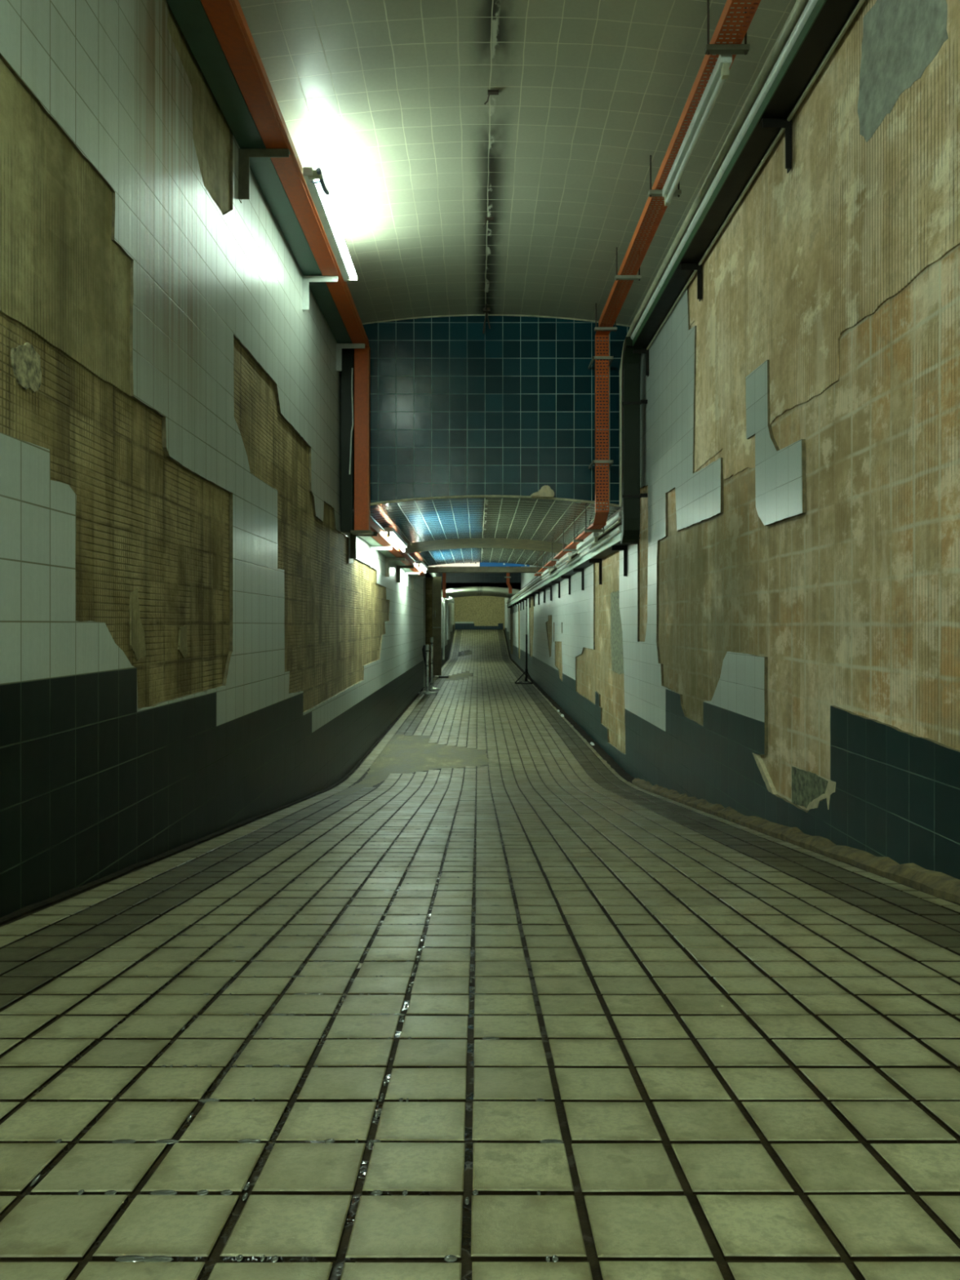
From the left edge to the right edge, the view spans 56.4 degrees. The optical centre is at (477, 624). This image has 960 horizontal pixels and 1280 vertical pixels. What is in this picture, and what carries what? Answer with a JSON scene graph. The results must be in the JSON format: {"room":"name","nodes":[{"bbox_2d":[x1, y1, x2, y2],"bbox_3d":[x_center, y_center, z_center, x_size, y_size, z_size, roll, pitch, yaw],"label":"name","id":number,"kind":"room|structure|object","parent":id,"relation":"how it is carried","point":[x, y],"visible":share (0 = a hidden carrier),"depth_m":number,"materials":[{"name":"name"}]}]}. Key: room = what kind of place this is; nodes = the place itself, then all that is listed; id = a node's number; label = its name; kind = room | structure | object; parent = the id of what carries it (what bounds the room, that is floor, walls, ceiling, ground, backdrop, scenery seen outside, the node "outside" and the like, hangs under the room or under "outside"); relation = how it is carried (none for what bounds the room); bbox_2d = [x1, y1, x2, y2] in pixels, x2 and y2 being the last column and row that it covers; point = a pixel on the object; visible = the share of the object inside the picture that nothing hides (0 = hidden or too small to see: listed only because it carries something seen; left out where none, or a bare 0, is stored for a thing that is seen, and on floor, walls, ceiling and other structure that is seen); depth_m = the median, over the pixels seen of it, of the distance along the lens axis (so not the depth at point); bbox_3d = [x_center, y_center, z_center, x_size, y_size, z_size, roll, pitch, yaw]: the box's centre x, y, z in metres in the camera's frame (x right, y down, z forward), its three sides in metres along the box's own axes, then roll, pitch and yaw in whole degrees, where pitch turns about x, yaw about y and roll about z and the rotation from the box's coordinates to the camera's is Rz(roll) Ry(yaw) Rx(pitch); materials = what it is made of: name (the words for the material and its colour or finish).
{"room":"pedestrian underpass tunnel","nodes":[
{"label":"pedestrian underpass tunnel","id":0,"kind":"room"},
{"bbox_2d":[0,0,454,917],"bbox_3d":[-1.253,-0.789,19.400,0.176,4.517,50.800,0,0,0],"label":"wall","id":1,"kind":"structure","parent":0,"point":[193,645],"depth_m":3.22,"materials":[{"name":"tile"}]},
{"bbox_2d":[10,342,41,391],"bbox_3d":[-1.183,-0.675,2.341,0.016,0.126,0.150,0,0,0],"label":"plaster patch","id":2,"kind":"object","parent":1,"relation":"attached to","point":[25,357],"depth_m":2.33,"materials":[{"name":"beige paint"}]},
{"bbox_2d":[0,688,423,925],"bbox_3d":[-1.150,0.568,6.520,0.030,1.605,25.040,0,0,0],"label":"baseboard","id":3,"kind":"structure","parent":1,"relation":"attached to","point":[65,895],"depth_m":3.16,"materials":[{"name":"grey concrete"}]},
{"bbox_2d":[238,148,290,203],"bbox_3d":[-1.042,-2.197,4.387,0.245,0.245,0.046,0,0,0],"label":"wall bracket","id":4,"kind":"object","parent":1,"relation":"attached to","point":[244,154],"visible":1,"depth_m":4.37,"materials":[{"name":"metal"}]},
{"bbox_2d":[166,0,417,575],"bbox_3d":[-1.098,-1.586,4.840,0.124,1.612,21.680,0,0,0],"label":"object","id":5,"kind":"object","parent":1,"relation":"attached to","point":[191,16],"visible":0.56,"depth_m":4.87,"materials":[{"name":"teal paint"}]},
{"bbox_2d":[348,368,353,474],"bbox_3d":[-1.058,-1.705,7.503,0.039,0.891,0.014,0,0,0],"label":"cable","id":6,"kind":"object","parent":5,"relation":"hanging from","point":[352,368],"visible":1,"depth_m":7.50,"materials":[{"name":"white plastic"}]},
{"bbox_2d":[302,275,338,311],"bbox_3d":[-1.048,-2.208,5.978,0.235,0.225,0.046,0,0,0],"label":"wall bracket","id":7,"kind":"object","parent":1,"relation":"attached to","point":[306,280],"visible":1,"depth_m":5.96,"materials":[{"name":"grey metal"}]},
{"bbox_2d":[336,343,365,372],"bbox_3d":[-1.048,-2.208,7.411,0.235,0.225,0.046,0,0,0],"label":"wall bracket","id":8,"kind":"object","parent":1,"relation":"attached to","point":[339,346],"visible":1,"depth_m":7.39,"materials":[{"name":"grey metal"}]},
{"bbox_2d":[350,531,377,559],"bbox_3d":[-1.042,-0.730,8.229,0.245,0.245,0.046,0,0,0],"label":"wall bracket","id":9,"kind":"object","parent":1,"relation":"attached to","point":[353,537],"visible":0.77,"depth_m":8.21,"materials":[{"name":"metal"}]},
{"bbox_2d":[370,546,391,567],"bbox_3d":[-1.048,-0.740,9.752,0.235,0.225,0.046,0,0,0],"label":"wall bracket","id":10,"kind":"object","parent":1,"relation":"attached to","point":[373,548],"visible":1,"depth_m":9.73,"materials":[{"name":"white metal"}]},
{"bbox_2d":[385,557,404,577],"bbox_3d":[-1.042,-0.730,11.331,0.245,0.245,0.046,0,0,0],"label":"wall bracket","id":11,"kind":"object","parent":1,"relation":"attached to","point":[387,559],"visible":1,"depth_m":11.31,"materials":[{"name":"metal"}]},
{"bbox_2d":[396,565,413,582],"bbox_3d":[-1.042,-0.730,12.899,0.245,0.245,0.046,0,0,0],"label":"wall bracket","id":12,"kind":"object","parent":1,"relation":"attached to","point":[398,567],"visible":1,"depth_m":12.88,"materials":[{"name":"metal"}]},
{"bbox_2d":[404,571,419,586],"bbox_3d":[-1.048,-0.740,14.411,0.235,0.225,0.046,0,0,0],"label":"wall bracket","id":13,"kind":"object","parent":1,"relation":"attached to","point":[406,573],"visible":1,"depth_m":14.39,"materials":[{"name":"white metal"}]},
{"bbox_2d":[410,576,424,590],"bbox_3d":[-1.042,-0.730,15.643,0.245,0.245,0.046,0,0,0],"label":"wall bracket","id":14,"kind":"object","parent":1,"relation":"attached to","point":[411,577],"visible":1,"depth_m":15.62,"materials":[{"name":"metal"}]},
{"bbox_2d":[422,644,426,670],"bbox_3d":[-1.080,0.674,18.480,0.130,0.513,0.110,0,0,0],"label":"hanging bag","id":15,"kind":"object","parent":1,"relation":"hanging from","point":[424,649],"visible":0.56,"depth_m":18.44,"materials":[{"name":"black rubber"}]},
{"bbox_2d":[425,573,430,684],"bbox_3d":[-1.485,0.060,21.308,0.600,2.700,4.064,0,0,0],"label":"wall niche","id":16,"kind":"object","parent":1,"relation":"attached to","point":[425,573],"visible":0.06,"depth_m":23.24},
{"bbox_2d":[423,573,441,687],"bbox_3d":[-1.105,0.030,21.323,0.320,2.640,4.034,0,0,0],"label":"door","id":17,"kind":"structure","parent":1,"relation":"in","point":[437,580],"depth_m":23.28,"materials":[{"name":"metal"}]},
{"bbox_2d":[442,598,451,659],"bbox_3d":[-1.010,0.138,29.568,0.301,2.024,0.072,0,0,0],"label":"conduit pipe","id":18,"kind":"object","parent":1,"relation":"attached to","point":[445,599],"visible":1,"depth_m":29.54,"materials":[{"name":"white metal"}]},
{"bbox_2d":[446,601,454,639],"bbox_3d":[-1.010,-0.162,33.376,0.301,1.424,0.072,0,0,0],"label":"conduit pipe","id":19,"kind":"object","parent":1,"relation":"attached to","point":[448,602],"visible":1,"depth_m":33.35,"materials":[{"name":"grey metal"}]},
{"bbox_2d":[426,566,542,573],"bbox_3d":[0.092,-0.993,16.197,2.515,0.095,0.250,0,0,0],"label":"beam","id":20,"kind":"structure","parent":1,"relation":"attached to","point":[430,569],"depth_m":16.07,"materials":[{"name":"paint"}]},
{"bbox_2d":[428,562,479,566],"bbox_3d":[-0.420,-1.232,16.053,0.910,0.375,0.028,0,0,0],"label":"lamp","id":21,"kind":"object","parent":20,"relation":"attached to","point":[466,564],"visible":0.2,"depth_m":16.04,"materials":[{"name":"beige plastic"}]},
{"bbox_2d":[480,562,529,566],"bbox_3d":[0.483,-1.232,16.052,0.893,0.375,0.029,0,0,0],"label":"sign","id":22,"kind":"object","parent":20,"relation":"attached to","point":[482,564],"visible":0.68,"depth_m":16.04,"materials":[{"name":"blue"}]},
{"bbox_2d":[454,595,504,629],"bbox_3d":[0.092,-0.980,44.893,2.515,3.460,0.214,0,0,0],"label":"wall","id":23,"kind":"structure","parent":0,"point":[471,612],"depth_m":44.80,"materials":[{"name":"tile"}]},
{"bbox_2d":[0,629,959,1279],"bbox_3d":[0.092,0.658,19.463,2.555,1.793,51.074,0,0,0],"label":"floor","id":24,"kind":"structure","parent":0,"point":[486,1001],"depth_m":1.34,"materials":[{"name":"tile"}]},
{"bbox_2d":[418,644,436,693],"bbox_3d":[-0.985,0.870,17.640,0.370,0.960,0.370,0,0,0],"label":"stanchion post","id":25,"kind":"object","parent":24,"relation":"on","point":[427,691],"visible":1,"depth_m":17.61,"materials":[{"name":"silver metal"}]},
{"bbox_2d":[422,637,440,689],"bbox_3d":[-0.955,0.805,18.704,0.370,1.090,0.370,0,0,0],"label":"stanchion post","id":26,"kind":"object","parent":24,"relation":"on","point":[431,687],"visible":0.97,"depth_m":18.68,"materials":[{"name":"silver metal"}]},
{"bbox_2d":[439,675,448,678],"bbox_3d":[-0.860,1.327,22.848,0.240,0.045,0.224,0,0,0],"label":"door stop","id":27,"kind":"object","parent":24,"relation":"on","point":[440,677],"visible":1,"depth_m":22.74,"materials":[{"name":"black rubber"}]},
{"bbox_2d":[514,606,533,684],"bbox_3d":[1.061,0.463,20.575,0.441,1.765,0.421,0,0,0],"label":"tripod stand","id":28,"kind":"object","parent":24,"relation":"on","point":[526,668],"visible":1,"depth_m":20.48,"materials":[{"name":"black paint"}]},
{"bbox_2d":[440,562,520,590],"bbox_3d":[0.092,-1.595,28.050,2.515,1.010,0.100,0,0,0],"label":"wall","id":29,"kind":"structure","parent":0,"point":[454,578],"depth_m":28.00,"materials":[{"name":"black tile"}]},
{"bbox_2d":[442,573,445,597],"bbox_3d":[-1.040,-1.400,27.944,0.100,1.100,0.112,0,0,0],"label":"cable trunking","id":30,"kind":"object","parent":29,"relation":"attached to","point":[443,574],"visible":0.64,"depth_m":27.89,"materials":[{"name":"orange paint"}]},
{"bbox_2d":[506,573,511,593],"bbox_3d":[0.985,-1.465,27.944,0.170,0.970,0.112,0,0,0],"label":"cable tray","id":31,"kind":"object","parent":29,"relation":"attached to","point":[507,574],"visible":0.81,"depth_m":27.89,"materials":[{"name":"orange paint"}]},
{"bbox_2d":[441,582,520,598],"bbox_3d":[0.092,-1.202,32.480,2.515,0.225,8.960,0,0,0],"label":"ceiling","id":32,"kind":"structure","parent":0,"point":[466,590],"depth_m":30.42,"materials":[{"name":"tile"}]},
{"bbox_2d":[369,497,618,566],"bbox_3d":[0.092,-1.107,11.792,2.515,0.225,8.000,0,0,0],"label":"ceiling","id":33,"kind":"structure","parent":0,"point":[480,530],"depth_m":9.87,"materials":[{"name":"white tile"}]},
{"bbox_2d":[542,552,555,568],"bbox_3d":[1.038,-0.934,12.992,0.180,0.239,0.036,0,0,0],"label":"hanger","id":34,"kind":"object","parent":33,"relation":"hanging from","point":[544,566],"visible":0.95,"depth_m":12.97,"materials":[{"name":"metal"}]},
{"bbox_2d":[551,542,564,561],"bbox_3d":[1.038,-0.934,11.536,0.180,0.239,0.036,0,0,0],"label":"hanger","id":35,"kind":"object","parent":33,"relation":"hanging from","point":[552,559],"visible":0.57,"depth_m":11.53,"materials":[{"name":"metal"}]},
{"bbox_2d":[562,530,577,551],"bbox_3d":[1.038,-0.934,10.024,0.180,0.239,0.036,0,0,0],"label":"hanger","id":36,"kind":"object","parent":33,"relation":"hanging from","point":[563,548],"visible":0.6,"depth_m":10.01,"materials":[{"name":"metal"}]},
{"bbox_2d":[573,519,590,542],"bbox_3d":[1.038,-0.934,8.904,0.180,0.239,0.036,0,0,0],"label":"hanger","id":37,"kind":"object","parent":33,"relation":"hanging from","point":[574,540],"visible":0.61,"depth_m":8.89,"materials":[{"name":"metal"}]},
{"bbox_2d":[584,506,604,533],"bbox_3d":[1.038,-0.934,7.952,0.180,0.239,0.036,0,0,0],"label":"hanger","id":38,"kind":"object","parent":33,"relation":"hanging from","point":[602,530],"visible":0.91,"depth_m":7.93,"materials":[{"name":"metal"}]},
{"bbox_2d":[363,315,629,508],"bbox_3d":[0.092,-1.825,7.732,2.515,1.660,0.120,0,0,0],"label":"wall","id":39,"kind":"structure","parent":0,"point":[456,409],"depth_m":7.67,"materials":[{"name":"blue tile"}]},
{"bbox_2d":[369,494,621,507],"bbox_3d":[0.092,-1.048,7.666,2.498,0.125,0.022,0,0,0],"label":"trim","id":40,"kind":"structure","parent":39,"relation":"attached to","point":[472,495],"depth_m":7.66,"materials":[{"name":"grey metal"}]},
{"bbox_2d":[530,484,554,497],"bbox_3d":[0.553,-1.139,7.648,0.204,0.107,0.063,0,0,0],"label":"rag","id":41,"kind":"object","parent":40,"relation":"on","point":[545,491],"visible":1,"depth_m":7.63,"materials":[{"name":"fabric"}]},
{"bbox_2d":[362,314,630,327],"bbox_3d":[0.092,-2.599,7.668,2.497,0.115,0.012,0,0,0],"label":"trim","id":42,"kind":"structure","parent":39,"relation":"attached to","point":[465,314],"depth_m":7.66,"materials":[{"name":"grey metal"}]},
{"bbox_2d":[238,0,796,325],"bbox_3d":[0.092,-2.663,0.836,2.515,0.225,13.672,0,0,0],"label":"ceiling","id":43,"kind":"structure","parent":0,"point":[387,99],"depth_m":4.75,"materials":[{"name":"tile"}]},
{"bbox_2d":[482,302,490,333],"bbox_3d":[0.077,-2.571,7.510,0.066,0.172,0.276,0,0,0],"label":"wire","id":44,"kind":"object","parent":43,"relation":"hanging from","point":[486,309],"visible":1,"depth_m":7.57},
{"bbox_2d":[482,217,493,226],"bbox_3d":[0.069,-2.639,5.872,0.072,0.035,0.075,0,0,0],"label":"clamp","id":45,"kind":"object","parent":43,"relation":"attached to","point":[486,218],"visible":1,"depth_m":5.84,"materials":[{"name":"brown metal"}]},
{"bbox_2d":[484,89,498,104],"bbox_3d":[0.069,-2.639,4.483,0.072,0.035,0.075,0,0,0],"label":"clamp","id":46,"kind":"object","parent":43,"relation":"attached to","point":[489,91],"visible":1,"depth_m":4.45,"materials":[{"name":"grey metal"}]},
{"bbox_2d":[594,302,617,331],"bbox_3d":[1.038,-2.492,7.258,0.180,0.234,0.036,0,0,0],"label":"hanger","id":47,"kind":"object","parent":43,"relation":"hanging from","point":[596,329],"visible":0.88,"depth_m":7.25,"materials":[{"name":"metal"}]},
{"bbox_2d":[614,247,641,280],"bbox_3d":[1.038,-2.492,6.182,0.180,0.234,0.036,0,0,0],"label":"hanger","id":48,"kind":"object","parent":43,"relation":"hanging from","point":[638,277],"visible":0.9,"depth_m":6.17,"materials":[{"name":"metal"}]},
{"bbox_2d":[648,155,681,197],"bbox_3d":[1.038,-2.492,4.973,0.180,0.234,0.036,0,0,0],"label":"hanger","id":49,"kind":"object","parent":43,"relation":"hanging from","point":[651,193],"visible":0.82,"depth_m":4.97,"materials":[{"name":"metal"}]},
{"bbox_2d":[704,0,749,54],"bbox_3d":[1.038,-2.492,3.730,0.180,0.234,0.036,0,0,0],"label":"hanger","id":50,"kind":"object","parent":43,"relation":"hanging from","point":[710,49],"visible":0.88,"depth_m":3.72,"materials":[{"name":"metal"}]},
{"bbox_2d":[533,0,760,576],"bbox_3d":[1.034,-1.654,7.534,0.119,1.612,16.068,0,0,0],"label":"cable tray","id":51,"kind":"object","parent":50,"relation":"hanging from","point":[601,516],"visible":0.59,"depth_m":5.57,"materials":[{"name":"orange paint"}]},
{"bbox_2d":[541,568,551,579],"bbox_3d":[1.075,-0.797,14.056,0.050,0.096,1.456,0,0,0],"label":"lamp","id":52,"kind":"object","parent":51,"relation":"attached to","point":[548,571],"visible":0.94,"depth_m":13.81,"materials":[{"name":"white plastic"}]},
{"bbox_2d":[555,551,572,568],"bbox_3d":[1.075,-0.797,11.200,0.050,0.096,1.568,0,0,0],"label":"lamp","id":53,"kind":"object","parent":51,"relation":"attached to","point":[566,557],"visible":1,"depth_m":10.99,"materials":[{"name":"white plastic"}]},
{"bbox_2d":[576,532,599,554],"bbox_3d":[1.075,-0.797,8.820,0.050,0.096,1.400,0,0,0],"label":"lamp","id":54,"kind":"object","parent":51,"relation":"attached to","point":[593,537],"visible":0.95,"depth_m":8.64,"materials":[{"name":"white plastic"}]},
{"bbox_2d":[594,536,597,542],"bbox_3d":[1.075,-0.775,8.139,0.028,0.053,0.030,0,0,0],"label":"socket","id":55,"kind":"object","parent":54,"relation":"attached to","point":[595,537],"depth_m":8.12,"materials":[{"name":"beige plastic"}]},
{"bbox_2d":[588,355,613,368],"bbox_3d":[1.034,-2.200,7.526,0.168,0.024,0.296,0,0,0],"label":"clip","id":56,"kind":"object","parent":51,"relation":"attached to","point":[611,357],"visible":0.93,"depth_m":7.38,"materials":[{"name":"metal"}]},
{"bbox_2d":[588,460,613,468],"bbox_3d":[1.034,-1.345,7.526,0.168,0.024,0.296,0,0,0],"label":"clip","id":57,"kind":"object","parent":51,"relation":"attached to","point":[593,462],"visible":0.9,"depth_m":7.38,"materials":[{"name":"metal"}]},
{"bbox_2d":[662,54,732,205],"bbox_3d":[1.045,-2.359,4.357,0.050,0.096,1.187,0,0,0],"label":"lamp","id":58,"kind":"object","parent":51,"relation":"attached to","point":[720,73],"visible":1,"depth_m":4.20,"materials":[{"name":"white plastic"}]},
{"bbox_2d":[664,194,670,205],"bbox_3d":[1.045,-2.337,4.931,0.028,0.053,0.030,0,0,0],"label":"socket","id":59,"kind":"object","parent":58,"relation":"attached to","point":[666,202],"depth_m":4.92,"materials":[{"name":"beige plastic"}]},
{"bbox_2d":[720,62,728,79],"bbox_3d":[1.045,-2.337,3.782,0.028,0.053,0.030,0,0,0],"label":"socket","id":60,"kind":"object","parent":58,"relation":"attached to","point":[724,66],"depth_m":3.77,"materials":[{"name":"beige plastic"}]},
{"bbox_2d":[504,0,959,879],"bbox_3d":[1.437,-0.951,19.400,0.179,4.841,50.800,0,0,0],"label":"wall","id":61,"kind":"structure","parent":0,"point":[779,642],"depth_m":3.63,"materials":[{"name":"tile"}]},
{"bbox_2d":[516,601,521,610],"bbox_3d":[1.280,-0.575,27.728,0.140,0.275,0.046,0,0,0],"label":"wall bracket","id":62,"kind":"object","parent":61,"relation":"attached to","point":[520,602],"visible":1,"depth_m":27.71,"materials":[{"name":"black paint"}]},
{"bbox_2d":[521,598,527,606],"bbox_3d":[1.280,-0.575,24.458,0.140,0.275,0.046,0,0,0],"label":"wall bracket","id":63,"kind":"object","parent":61,"relation":"attached to","point":[526,599],"visible":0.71,"depth_m":24.43,"materials":[{"name":"black metal"}]},
{"bbox_2d":[524,596,530,607],"bbox_3d":[1.280,-0.575,22.823,0.140,0.275,0.046,0,0,0],"label":"wall bracket","id":64,"kind":"object","parent":61,"relation":"attached to","point":[529,597],"visible":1,"depth_m":22.80,"materials":[{"name":"black metal"}]},
{"bbox_2d":[528,594,534,606],"bbox_3d":[1.280,-0.575,21.187,0.140,0.275,0.046,0,0,0],"label":"wall bracket","id":65,"kind":"object","parent":61,"relation":"attached to","point":[530,595],"visible":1,"depth_m":21.16,"materials":[{"name":"black metal"}]},
{"bbox_2d":[533,591,539,604],"bbox_3d":[1.280,-0.575,19.552,0.140,0.275,0.046,0,0,0],"label":"wall bracket","id":66,"kind":"object","parent":61,"relation":"attached to","point":[534,593],"visible":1,"depth_m":19.53,"materials":[{"name":"black metal"}]},
{"bbox_2d":[537,589,545,603],"bbox_3d":[1.280,-0.575,17.917,0.140,0.275,0.046,0,0,0],"label":"wall bracket","id":67,"kind":"object","parent":61,"relation":"attached to","point":[544,590],"visible":1,"depth_m":17.89,"materials":[{"name":"black metal"}]},
{"bbox_2d":[544,585,551,600],"bbox_3d":[1.280,-0.575,16.282,0.140,0.275,0.046,0,0,0],"label":"wall bracket","id":68,"kind":"object","parent":61,"relation":"attached to","point":[545,586],"visible":1,"depth_m":16.26,"materials":[{"name":"black metal"}]},
{"bbox_2d":[551,581,559,598],"bbox_3d":[1.280,-0.575,14.646,0.140,0.275,0.046,0,0,0],"label":"wall bracket","id":69,"kind":"object","parent":61,"relation":"attached to","point":[553,582],"visible":1,"depth_m":14.62,"materials":[{"name":"black metal"}]},
{"bbox_2d":[560,575,570,595],"bbox_3d":[1.280,-0.575,13.011,0.140,0.275,0.046,0,0,0],"label":"wall bracket","id":70,"kind":"object","parent":61,"relation":"attached to","point":[568,577],"visible":1,"depth_m":12.99,"materials":[{"name":"black metal"}]},
{"bbox_2d":[573,568,584,590],"bbox_3d":[1.280,-0.575,11.376,0.140,0.275,0.046,0,0,0],"label":"wall bracket","id":71,"kind":"object","parent":61,"relation":"attached to","point":[582,571],"visible":1,"depth_m":11.35,"materials":[{"name":"black metal"}]},
{"bbox_2d":[588,559,602,584],"bbox_3d":[1.280,-0.575,9.741,0.140,0.275,0.046,0,0,0],"label":"wall bracket","id":72,"kind":"object","parent":61,"relation":"attached to","point":[591,561],"visible":1,"depth_m":9.72,"materials":[{"name":"black metal"}]},
{"bbox_2d":[610,546,626,576],"bbox_3d":[1.280,-0.575,8.106,0.140,0.275,0.046,0,0,0],"label":"wall bracket","id":73,"kind":"object","parent":61,"relation":"attached to","point":[613,548],"visible":1,"depth_m":8.08,"materials":[{"name":"black metal"}]},
{"bbox_2d":[633,347,648,377],"bbox_3d":[1.288,-2.071,7.075,0.125,0.215,0.046,0,0,0],"label":"wall bracket","id":74,"kind":"object","parent":61,"relation":"attached to","point":[643,350],"visible":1,"depth_m":7.05,"materials":[{"name":"grey metal"}]},
{"bbox_2d":[506,0,859,607],"bbox_3d":[1.251,-1.455,15.480,0.198,1.606,42.960,0,0,0],"label":"duct","id":75,"kind":"object","parent":61,"relation":"attached to","point":[828,18],"visible":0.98,"depth_m":4.89,"materials":[{"name":"grey metal"}]},
{"bbox_2d":[506,524,622,605],"bbox_3d":[1.215,-0.812,22.243,0.060,0.061,29.434,0,0,0],"label":"conduit pipe","id":76,"kind":"object","parent":75,"relation":"on","point":[617,531],"visible":0.81,"depth_m":10.27,"materials":[{"name":"grey metal"}]},
{"bbox_2d":[506,520,621,604],"bbox_3d":[1.195,-0.872,22.243,0.024,0.025,29.434,0,0,0],"label":"conduit pipe","id":77,"kind":"object","parent":76,"relation":"on","point":[618,522],"visible":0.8,"depth_m":8.78,"materials":[{"name":"beige plastic"}]},
{"bbox_2d":[506,520,622,604],"bbox_3d":[1.250,-0.872,22.243,0.056,0.057,29.434,0,0,0],"label":"conduit pipe","id":78,"kind":"object","parent":76,"relation":"on","point":[620,522],"visible":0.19,"depth_m":8.93,"materials":[{"name":"red metal"}]},
{"bbox_2d":[506,510,622,602],"bbox_3d":[1.215,-0.932,22.243,0.060,0.061,29.434,0,0,0],"label":"conduit pipe","id":79,"kind":"object","parent":78,"relation":"on","point":[618,516],"visible":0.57,"depth_m":8.29,"materials":[{"name":"white metal"}]},
{"bbox_2d":[508,506,622,599],"bbox_3d":[1.250,-0.990,22.243,0.052,0.053,29.434,0,0,0],"label":"conduit pipe","id":80,"kind":"object","parent":79,"relation":"on","point":[620,508],"visible":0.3,"depth_m":8.33,"materials":[{"name":"red metal"}]},
{"bbox_2d":[631,0,817,339],"bbox_3d":[1.221,-2.135,0.686,0.058,0.286,13.372,0,0,0],"label":"conduit pipe","id":81,"kind":"object","parent":75,"relation":"on","point":[811,4],"visible":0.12,"depth_m":4.13,"materials":[{"name":"white metal"}]},
{"bbox_2d":[679,262,702,301],"bbox_3d":[1.288,-2.071,5.418,0.125,0.215,0.046,0,0,0],"label":"wall bracket","id":82,"kind":"object","parent":61,"relation":"attached to","point":[684,266],"visible":1,"depth_m":5.39,"materials":[{"name":"grey metal"}]},
{"bbox_2d":[510,659,959,903],"bbox_3d":[1.305,0.547,14.360,0.090,1.647,40.720,0,0,0],"label":"curb","id":83,"kind":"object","parent":61,"relation":"attached to","point":[935,883],"depth_m":3.47,"materials":[{"name":"grey concrete"}]},
{"bbox_2d":[646,0,865,350],"bbox_3d":[1.338,-2.172,0.528,0.018,0.018,13.056,0,0,0],"label":"conduit pipe","id":84,"kind":"object","parent":61,"relation":"attached to","point":[859,5],"visible":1,"depth_m":4.04,"materials":[{"name":"beige plastic"}]},
{"bbox_2d":[759,117,791,173],"bbox_3d":[1.288,-2.071,3.872,0.125,0.215,0.046,0,0,0],"label":"wall bracket","id":85,"kind":"object","parent":61,"relation":"attached to","point":[766,122],"visible":1,"depth_m":3.85,"materials":[{"name":"black metal"}]},
{"bbox_3d":[0.093,-1.080,-6.100,2.515,3.260,0.200,0,0,0],"label":"wall","id":86,"kind":"structure","parent":0,"visible":0},
{"bbox_2d":[200,0,424,576],"bbox_3d":[-0.973,-1.583,4.840,0.175,1.637,21.680,0,0,0],"label":"cable tray","id":87,"kind":"object","parent":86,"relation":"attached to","point":[227,19],"visible":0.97,"depth_m":4.91,"materials":[{"name":"orange paint"}]},
{"bbox_2d":[302,167,357,281],"bbox_3d":[-0.858,-2.345,5.354,0.094,0.049,1.434,0,0,0],"label":"lamp","id":88,"kind":"object","parent":87,"relation":"attached to","point":[309,175],"visible":1,"depth_m":5.21,"materials":[{"name":"white plastic"}]},
{"bbox_2d":[307,169,321,179],"bbox_3d":[-0.846,-2.339,4.656,0.069,0.036,0.030,0,0,0],"label":"socket","id":89,"kind":"object","parent":88,"relation":"attached to","point":[312,174],"depth_m":4.64,"materials":[{"name":"beige plastic"}]},
{"bbox_2d":[311,168,328,195],"bbox_3d":[-0.855,-2.337,4.736,0.105,0.048,0.230,0,0,0],"label":"clip","id":90,"kind":"object","parent":88,"relation":"attached to","point":[325,190],"visible":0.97,"depth_m":4.70,"materials":[{"name":"grey metal"}]},
{"bbox_2d":[346,275,357,281],"bbox_3d":[-0.846,-2.339,6.051,0.069,0.036,0.030,0,0,0],"label":"socket","id":91,"kind":"object","parent":88,"relation":"attached to","point":[351,279],"depth_m":6.04,"materials":[{"name":"beige plastic"}]},
{"bbox_2d":[384,527,407,551],"bbox_3d":[-0.862,-0.897,9.576,0.085,0.096,1.792,0,0,0],"label":"lamp","id":92,"kind":"object","parent":87,"relation":"attached to","point":[392,534],"visible":1,"depth_m":9.24,"materials":[{"name":"white plastic"}]},
{"bbox_2d":[416,560,427,573],"bbox_3d":[-0.862,-0.897,13.972,0.085,0.096,1.512,0,0,0],"label":"lamp","id":93,"kind":"object","parent":87,"relation":"attached to","point":[421,565],"visible":1,"depth_m":13.58,"materials":[{"name":"white plastic"}]},
{"bbox_2d":[619,0,808,506],"bbox_3d":[1.210,-1.675,0.718,0.074,1.390,13.436,0,0,0],"label":"conduit pipe","id":94,"kind":"object","parent":86,"relation":"attached to","point":[797,9],"visible":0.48,"depth_m":4.54,"materials":[{"name":"beige plastic"}]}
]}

